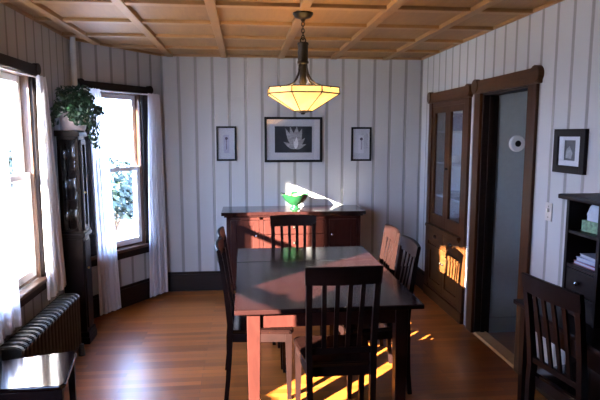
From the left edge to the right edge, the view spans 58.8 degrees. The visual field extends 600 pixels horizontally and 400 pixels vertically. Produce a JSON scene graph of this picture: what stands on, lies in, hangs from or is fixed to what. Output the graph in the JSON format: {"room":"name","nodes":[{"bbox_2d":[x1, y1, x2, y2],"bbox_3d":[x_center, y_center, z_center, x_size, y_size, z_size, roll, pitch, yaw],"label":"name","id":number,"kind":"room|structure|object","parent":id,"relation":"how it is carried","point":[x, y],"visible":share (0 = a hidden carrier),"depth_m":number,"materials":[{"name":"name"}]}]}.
{"room":"dining room","nodes":[
{"label":"dining room","id":0,"kind":"room"},
{"bbox_2d":[0,3,70,345],"bbox_3d":[-1.896,0.029,3.287,0.140,2.506,2.793,-1,7,-6],"label":"wall","id":1,"kind":"structure","parent":0,"point":[23,38],"depth_m":3.83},
{"bbox_2d":[0,53,46,307],"bbox_3d":[-1.871,-0.092,3.296,0.195,1.624,1.210,-1,7,-6],"label":"window","id":2,"kind":"structure","parent":1,"relation":"in","point":[25,179],"depth_m":3.73,"materials":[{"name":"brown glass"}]},
{"bbox_2d":[0,66,35,77],"bbox_3d":[-1.813,-0.801,3.228,0.033,0.013,1.340,-1,7,-6],"label":"curtain rod","id":3,"kind":"object","parent":2,"relation":"attached to","point":[1,67],"visible":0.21,"depth_m":3.42,"materials":[{"name":"metal"}]},
{"bbox_2d":[0,85,21,342],"bbox_3d":[-1.728,0.017,3.025,0.050,1.593,0.446,-1,7,-6],"label":"curtain","id":4,"kind":"object","parent":3,"relation":"hanging from","point":[10,311],"visible":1,"depth_m":3.14,"materials":[{"name":"white fabric"}]},
{"bbox_2d":[36,75,66,299],"bbox_3d":[-1.830,-0.091,3.926,0.050,1.598,0.400,-1,7,-6],"label":"curtain","id":5,"kind":"object","parent":3,"relation":"hanging from","point":[53,245],"visible":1,"depth_m":3.85,"materials":[{"name":"white fabric"}]},
{"bbox_2d":[68,40,162,295],"bbox_3d":[-1.766,-0.201,5.181,0.140,2.506,1.094,4,8,29],"label":"wall","id":6,"kind":"structure","parent":0,"point":[97,63],"depth_m":5.10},
{"bbox_2d":[77,78,152,266],"bbox_3d":[-1.767,-0.268,5.114,0.195,1.684,0.900,4,8,29],"label":"window","id":7,"kind":"structure","parent":6,"relation":"in","point":[138,114],"depth_m":5.29,"materials":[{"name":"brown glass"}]},
{"bbox_2d":[80,88,147,94],"bbox_3d":[-1.698,-1.017,5.024,0.033,0.013,0.940,4,8,29],"label":"curtain rod","id":8,"kind":"object","parent":7,"relation":"attached to","point":[80,88],"visible":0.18,"depth_m":5.01,"materials":[{"name":"black metal"}]},
{"bbox_2d":[87,88,120,315],"bbox_3d":[-1.786,0.032,4.870,0.050,2.066,0.286,4,8,29],"label":"curtain","id":9,"kind":"object","parent":8,"relation":"hanging from","point":[107,261],"visible":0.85,"depth_m":4.88,"materials":[{"name":"white fabric"}]},
{"bbox_2d":[148,93,167,297],"bbox_3d":[-1.469,-0.037,5.436,0.050,2.066,0.271,4,8,29],"label":"curtain","id":10,"kind":"object","parent":8,"relation":"hanging from","point":[158,265],"visible":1,"depth_m":5.44,"materials":[{"name":"white fabric"}]},
{"bbox_2d":[93,278,165,317],"bbox_3d":[-1.695,0.942,5.281,0.022,0.212,1.094,4,8,29],"label":"baseboard","id":11,"kind":"structure","parent":6,"relation":"attached to","point":[139,291],"depth_m":5.30,"materials":[{"name":"brown wood"}]},
{"bbox_2d":[0,0,563,59],"bbox_3d":[0.102,-0.955,1.074,3.408,0.027,9.130,-1,7,-6],"label":"trim","id":12,"kind":"structure","parent":6,"relation":"attached to","point":[553,2],"depth_m":4.90,"materials":[{"name":"beige wood"}]},
{"bbox_2d":[11,0,552,57],"bbox_3d":[0.112,-1.013,1.068,3.628,0.100,9.330,-1,7,-6],"label":"ceiling","id":13,"kind":"structure","parent":0,"point":[64,10],"depth_m":3.93,"materials":[{"name":"brown wood"}]},
{"bbox_2d":[0,0,532,59],"bbox_3d":[0.102,-0.953,1.074,3.388,0.040,9.110,-1,7,-6],"label":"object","id":14,"kind":"structure","parent":13,"relation":"attached to","point":[124,6],"depth_m":3.89,"materials":[{"name":"beige wood"}]},
{"bbox_2d":[267,11,339,114],"bbox_3d":[0.020,-0.900,3.538,0.472,0.661,0.472,-1,7,-6],"label":"pendant lamp","id":15,"kind":"object","parent":13,"relation":"hanging from","point":[302,98],"visible":1,"depth_m":3.46,"materials":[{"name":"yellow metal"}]},
{"bbox_2d":[160,56,422,271],"bbox_3d":[-0.043,-0.281,5.835,3.021,2.506,0.140,-1,7,-6],"label":"wall","id":16,"kind":"structure","parent":0,"point":[199,95],"depth_m":5.72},
{"bbox_2d":[216,126,236,160],"bbox_3d":[-0.779,-0.597,5.637,0.212,0.366,0.024,-1,7,-6],"label":"framed picture","id":17,"kind":"object","parent":16,"relation":"attached to","point":[226,143],"visible":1,"depth_m":5.63,"materials":[{"name":"white paper"}]},
{"bbox_2d":[223,135,228,152],"bbox_3d":[-0.779,-0.594,5.637,0.060,0.195,0.002,-1,7,-6],"label":"print","id":18,"kind":"object","parent":17,"relation":"attached to","point":[225,137],"depth_m":5.64,"materials":[{"name":"grey paper"}]},
{"bbox_2d":[168,266,415,291],"bbox_3d":[-0.054,0.867,5.892,2.781,0.212,0.022,-1,7,-6],"label":"baseboard","id":19,"kind":"structure","parent":16,"relation":"attached to","point":[196,280],"depth_m":5.77,"materials":[{"name":"brown wood"}]},
{"bbox_2d":[264,117,321,161],"bbox_3d":[-0.071,-0.646,5.705,0.622,0.482,0.024,-1,7,-6],"label":"framed picture","id":20,"kind":"object","parent":16,"relation":"attached to","point":[286,139],"visible":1,"depth_m":5.70,"materials":[{"name":"black paint"}]},
{"bbox_2d":[275,126,311,152],"bbox_3d":[-0.071,-0.648,5.704,0.400,0.280,0.002,-1,7,-6],"label":"print","id":21,"kind":"object","parent":20,"relation":"attached to","point":[288,139],"depth_m":5.70,"materials":[{"name":"black paper"}]},
{"bbox_2d":[351,127,371,160],"bbox_3d":[0.665,-0.608,5.786,0.222,0.366,0.024,-1,7,-6],"label":"framed picture","id":22,"kind":"object","parent":16,"relation":"attached to","point":[361,137],"visible":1,"depth_m":5.78,"materials":[{"name":"white paper"}]},
{"bbox_2d":[358,135,363,152],"bbox_3d":[0.665,-0.605,5.786,0.060,0.195,0.002,-1,7,-6],"label":"print","id":23,"kind":"object","parent":22,"relation":"attached to","point":[360,137],"depth_m":5.78,"materials":[{"name":"grey paper"}]},
{"bbox_2d":[64,284,547,399],"bbox_3d":[0.785,1.576,1.454,4.981,0.120,9.330,-1,7,-6],"label":"floor","id":24,"kind":"structure","parent":0,"point":[168,345],"depth_m":3.98,"materials":[{"name":"brown wood"}]},
{"bbox_2d":[0,349,76,399],"bbox_3d":[-1.450,0.858,2.755,0.495,0.993,0.443,-2,7,-15],"label":"side table","id":25,"kind":"object","parent":24,"relation":"on","point":[43,377],"visible":1,"depth_m":2.72,"materials":[{"name":"brown wood"}]},
{"bbox_2d":[0,293,85,360],"bbox_3d":[-1.701,1.013,3.552,0.205,0.490,1.072,-1,7,-6],"label":"radiator","id":26,"kind":"object","parent":24,"relation":"on","point":[56,328],"visible":0.58,"depth_m":3.54,"materials":[{"name":"metal"}]},
{"bbox_2d":[70,37,77,91],"bbox_3d":[-1.916,-0.135,4.633,0.044,2.506,0.044,-1,7,-6],"label":"pipe","id":27,"kind":"object","parent":24,"relation":"on","point":[72,39],"visible":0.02,"depth_m":4.49,"materials":[{"name":"metal"}]},
{"bbox_2d":[54,130,96,343],"bbox_3d":[-1.799,0.304,4.298,0.204,1.716,0.215,-1,7,-6],"label":"curio cabinet","id":28,"kind":"object","parent":24,"relation":"on","point":[76,244],"visible":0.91,"depth_m":4.25,"materials":[{"name":"brown wood"}]},
{"bbox_2d":[59,111,85,130],"bbox_3d":[-1.786,-0.622,4.199,0.226,0.145,0.226,-1,7,-6],"label":"pot","id":29,"kind":"object","parent":28,"relation":"on","point":[66,124],"depth_m":4.12,"materials":[{"name":"white ceramic"}]},
{"bbox_2d":[50,83,105,148],"bbox_3d":[-1.739,-0.661,4.205,0.386,0.523,0.474,-1,7,-6],"label":"ivy","id":30,"kind":"object","parent":28,"relation":"on","point":[76,107],"visible":0.98,"depth_m":4.10,"materials":[{"name":"green plant"}]},
{"bbox_2d":[217,226,282,369],"bbox_3d":[-0.361,0.710,3.969,0.495,0.993,0.443,-1,7,-6],"label":"dining chair","id":31,"kind":"object","parent":24,"relation":"on","point":[221,231],"visible":0.26,"depth_m":4.07,"materials":[{"name":"brown wood"}]},
{"bbox_2d":[215,237,293,399],"bbox_3d":[-0.305,0.764,3.530,0.495,0.993,0.443,-1,7,-6],"label":"dining chair","id":32,"kind":"object","parent":24,"relation":"on","point":[236,324],"visible":0.85,"depth_m":3.36,"materials":[{"name":"brown wood"}]},
{"bbox_2d":[221,205,365,290],"bbox_3d":[-0.077,0.547,5.597,1.454,0.920,0.479,-1,7,-6],"label":"sideboard","id":33,"kind":"object","parent":24,"relation":"on","point":[336,225],"visible":0.54,"depth_m":5.37,"materials":[{"name":"brown wood"}]},
{"bbox_2d":[280,191,309,208],"bbox_3d":[-0.049,0.007,5.546,0.306,0.162,0.302,-1,7,-6],"label":"fruit bowl","id":34,"kind":"object","parent":33,"relation":"on","point":[294,201],"visible":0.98,"depth_m":5.46,"materials":[{"name":"green glass"}]},
{"bbox_2d":[270,214,321,344],"bbox_3d":[-0.037,0.648,4.478,0.443,0.993,0.495,-1,7,-6],"label":"dining chair","id":35,"kind":"object","parent":24,"relation":"on","point":[290,220],"visible":0.3,"depth_m":4.63,"materials":[{"name":"brown wood"}]},
{"bbox_2d":[234,246,423,399],"bbox_3d":[0.088,0.862,3.715,1.044,0.750,1.583,-1,7,-6],"label":"dining table","id":36,"kind":"object","parent":24,"relation":"on","point":[270,282],"visible":0.95,"depth_m":3.09,"materials":[{"name":"brown wood"}]},
{"bbox_2d":[294,266,383,399],"bbox_3d":[0.204,0.815,2.984,0.443,1.022,0.495,-1,7,-6],"label":"dining chair","id":37,"kind":"object","parent":24,"relation":"on","point":[348,354],"visible":1,"depth_m":2.81,"materials":[{"name":"brown wood"}]},
{"bbox_2d":[329,224,399,363],"bbox_3d":[0.480,0.700,4.054,0.495,0.993,0.443,0,7,-3],"label":"dining chair","id":38,"kind":"object","parent":24,"relation":"on","point":[390,231],"visible":0.31,"depth_m":4.04,"materials":[{"name":"brown wood"}]},
{"bbox_2d":[338,235,420,398],"bbox_3d":[0.519,0.758,3.578,0.495,0.993,0.443,-1,7,-4],"label":"dining chair","id":39,"kind":"object","parent":24,"relation":"on","point":[408,244],"visible":0.44,"depth_m":3.44,"materials":[{"name":"brown wood"}]},
{"bbox_2d":[423,84,472,323],"bbox_3d":[1.541,0.001,5.138,0.380,2.114,1.057,-1,7,-6],"label":"tall cabinet","id":40,"kind":"object","parent":24,"relation":"on","point":[445,239],"visible":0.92,"depth_m":5.12,"materials":[{"name":"brown wood"}]},
{"bbox_2d":[436,194,459,202],"bbox_3d":[1.581,-0.008,5.136,0.260,0.018,0.820,-1,7,-6],"label":"shelf","id":41,"kind":"object","parent":40,"relation":"attached to","point":[457,199],"depth_m":5.20,"materials":[{"name":"white"}]},
{"bbox_2d":[437,161,460,166],"bbox_3d":[1.581,-0.340,5.096,0.260,0.018,0.820,-1,7,-6],"label":"shelf","id":42,"kind":"object","parent":40,"relation":"attached to","point":[441,163],"depth_m":5.29,"materials":[{"name":"white"}]},
{"bbox_2d":[438,131,461,132],"bbox_3d":[1.581,-0.648,5.058,0.260,0.018,0.820,-1,7,-6],"label":"shelf","id":43,"kind":"object","parent":40,"relation":"attached to","point":[438,131],"depth_m":5.03,"materials":[{"name":"white"}]},
{"bbox_2d":[450,211,458,222],"bbox_3d":[1.550,0.186,5.369,0.160,0.145,0.160,-1,7,-6],"label":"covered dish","id":44,"kind":"object","parent":40,"relation":"on","point":[453,216],"visible":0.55,"depth_m":5.30,"materials":[{"name":"white ceramic"}]},
{"bbox_2d":[452,155,460,162],"bbox_3d":[1.550,-0.409,5.297,0.170,0.068,0.170,-1,7,-6],"label":"bowl","id":45,"kind":"object","parent":40,"relation":"on","point":[455,158],"visible":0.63,"depth_m":5.25,"materials":[{"name":"white"}]},
{"bbox_2d":[453,113,462,130],"bbox_3d":[1.551,-0.765,5.236,0.124,0.170,0.142,4,8,31],"label":"pitcher","id":46,"kind":"object","parent":40,"relation":"on","point":[457,119],"visible":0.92,"depth_m":5.20,"materials":[{"name":"grey glass"}]},
{"bbox_3d":[1.557,-0.051,5.321,0.220,0.021,0.220,-1,7,-6],"label":"plate","id":47,"kind":"object","parent":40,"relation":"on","visible":0},
{"bbox_3d":[1.557,-0.063,5.320,0.220,0.021,0.220,-1,7,-6],"label":"plate","id":48,"kind":"object","parent":47,"relation":"on","visible":0},
{"bbox_2d":[451,190,459,193],"bbox_3d":[1.556,-0.076,5.318,0.220,0.021,0.220,-1,7,-6],"label":"plate","id":49,"kind":"object","parent":48,"relation":"on","point":[452,191],"visible":0.44,"depth_m":5.36,"materials":[{"name":"white ceramic"}]},
{"bbox_2d":[513,298,599,399],"bbox_3d":[1.483,1.017,2.438,0.387,0.750,1.365,-1,7,-6],"label":"desk","id":50,"kind":"object","parent":24,"relation":"on","point":[592,334],"visible":0.44,"depth_m":2.73,"materials":[{"name":"brown wood"}]},
{"bbox_2d":[558,193,599,327],"bbox_3d":[1.555,0.345,2.265,0.277,0.626,1.190,-1,7,-6],"label":"hutch","id":51,"kind":"object","parent":50,"relation":"on","point":[576,278],"visible":0.67,"depth_m":2.73,"materials":[{"name":"brown wood"}]},
{"bbox_2d":[567,262,594,275],"bbox_3d":[1.520,0.348,2.695,0.215,0.016,0.231,-1,7,-6],"label":"shelf","id":52,"kind":"object","parent":51,"relation":"attached to","point":[572,267],"depth_m":2.70,"materials":[{"name":"brown wood"}]},
{"bbox_2d":[569,229,596,240],"bbox_3d":[1.520,0.175,2.674,0.215,0.016,0.231,-1,7,-6],"label":"shelf","id":53,"kind":"object","parent":51,"relation":"attached to","point":[572,232],"depth_m":2.69,"materials":[{"name":"brown wood"}]},
{"bbox_2d":[573,260,594,270],"bbox_3d":[1.512,0.331,2.694,0.150,0.018,0.190,-1,7,-6],"label":"book","id":54,"kind":"object","parent":51,"relation":"on","point":[587,266],"visible":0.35,"depth_m":2.69,"materials":[{"name":"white paper"}]},
{"bbox_2d":[576,256,594,266],"bbox_3d":[1.508,0.311,2.686,0.130,0.022,0.170,-1,7,-9],"label":"book","id":55,"kind":"object","parent":54,"relation":"on","point":[580,259],"visible":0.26,"depth_m":2.69,"materials":[{"name":"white paper"}]},
{"bbox_2d":[580,253,595,262],"bbox_3d":[1.508,0.292,2.679,0.120,0.016,0.150,0,7,-1],"label":"book","id":56,"kind":"object","parent":55,"relation":"on","point":[589,256],"visible":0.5,"depth_m":2.70,"materials":[{"name":"grey paper"}]},
{"bbox_2d":[581,220,597,234],"bbox_3d":[1.512,0.137,2.674,0.110,0.058,0.140,-1,7,-12],"label":"patterned box","id":57,"kind":"object","parent":51,"relation":"on","point":[587,226],"visible":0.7,"depth_m":2.68,"materials":[{"name":"green cardboard"}]},
{"bbox_2d":[587,205,598,222],"bbox_3d":[1.515,0.061,2.662,0.108,0.094,0.131,-1,7,-6],"label":"tissue","id":58,"kind":"object","parent":57,"relation":"on","point":[592,215],"visible":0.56,"depth_m":2.65,"materials":[{"name":"white paper"}]},
{"bbox_2d":[521,272,599,399],"bbox_3d":[1.397,0.872,2.639,0.495,0.993,0.443,-2,7,-14],"label":"dining chair","id":59,"kind":"object","parent":24,"relation":"on","point":[568,381],"visible":0.92,"depth_m":2.57,"materials":[{"name":"brown wood"}]},
{"bbox_2d":[489,91,527,316],"bbox_3d":[2.270,-0.121,4.549,1.353,2.500,0.115,-1,7,-6],"label":"wall","id":60,"kind":"structure","parent":0,"point":[513,106],"depth_m":4.46,"materials":[{"name":"paint"}]},
{"bbox_2d":[489,317,515,332],"bbox_3d":[2.232,1.064,4.622,1.243,0.130,0.018,-1,7,-6],"label":"baseboard","id":61,"kind":"structure","parent":60,"relation":"attached to","point":[496,324],"depth_m":4.56,"materials":[{"name":"paint"}]},
{"bbox_2d":[509,135,524,151],"bbox_3d":[1.792,-0.464,4.382,0.136,0.136,0.035,-1,7,-6],"label":"thermostat","id":62,"kind":"object","parent":60,"relation":"attached to","point":[516,143],"visible":0.98,"depth_m":4.37,"materials":[{"name":"white plastic"}]},
{"bbox_2d":[418,0,599,366],"bbox_3d":[1.857,0.259,1.405,0.120,2.506,9.130,-1,7,-6],"label":"wall","id":63,"kind":"structure","parent":0,"point":[563,37],"depth_m":3.41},
{"bbox_2d":[415,267,554,399],"bbox_3d":[1.786,1.398,1.536,0.022,0.212,9.130,-1,7,-6],"label":"baseboard","id":64,"kind":"structure","parent":63,"relation":"attached to","point":[419,281],"depth_m":5.82,"materials":[{"name":"brown wood"}]},
{"bbox_2d":[466,65,543,373],"bbox_3d":[1.566,0.122,4.064,0.172,2.134,1.033,-1,7,-6],"label":"door frame","id":65,"kind":"structure","parent":63,"relation":"in","point":[487,91],"depth_m":4.35,"materials":[{"name":"brown wood"}]},
{"bbox_2d":[545,202,552,221],"bbox_3d":[1.580,0.075,3.394,0.019,0.116,0.072,-1,7,-6],"label":"light switch","id":66,"kind":"object","parent":63,"relation":"attached to","point":[549,206],"visible":1,"depth_m":3.39,"materials":[{"name":"white plastic"}]},
{"bbox_2d":[552,129,588,174],"bbox_3d":[1.598,-0.289,3.154,0.024,0.262,0.305,-1,7,-6],"label":"framed picture","id":67,"kind":"object","parent":63,"relation":"attached to","point":[570,146],"visible":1,"depth_m":3.13,"materials":[{"name":"brown wood"}]},
{"bbox_2d":[564,140,575,160],"bbox_3d":[1.597,-0.294,3.154,0.002,0.120,0.104,-1,7,-6],"label":"print","id":68,"kind":"object","parent":67,"relation":"attached to","point":[569,145],"depth_m":3.15,"materials":[{"name":"grey paper"}]},
{"label":"outside","id":69,"kind":"structure","parent":0,"visible":0},
{"bbox_2d":[13,156,134,276],"bbox_3d":[-31.780,1.519,7.004,58.169,0.150,100.000,-1,7,-6],"label":"ground","id":70,"kind":"structure","parent":69,"point":[126,230],"depth_m":12.82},
{"bbox_2d":[7,149,16,228],"bbox_3d":[-7.057,-0.310,13.036,2.277,2.041,2.199,6,9,42],"label":"bush","id":71,"kind":"object","parent":70,"relation":"on","point":[10,156],"visible":0.09,"depth_m":12.49,"materials":[{"name":"green plant"}]},
{"bbox_2d":[108,157,133,230],"bbox_3d":[-4.473,-0.176,12.647,1.948,1.868,2.029,-7,10,-45],"label":"bush","id":72,"kind":"object","parent":70,"relation":"on","point":[121,182],"visible":0.35,"depth_m":12.18,"materials":[{"name":"green plant"}]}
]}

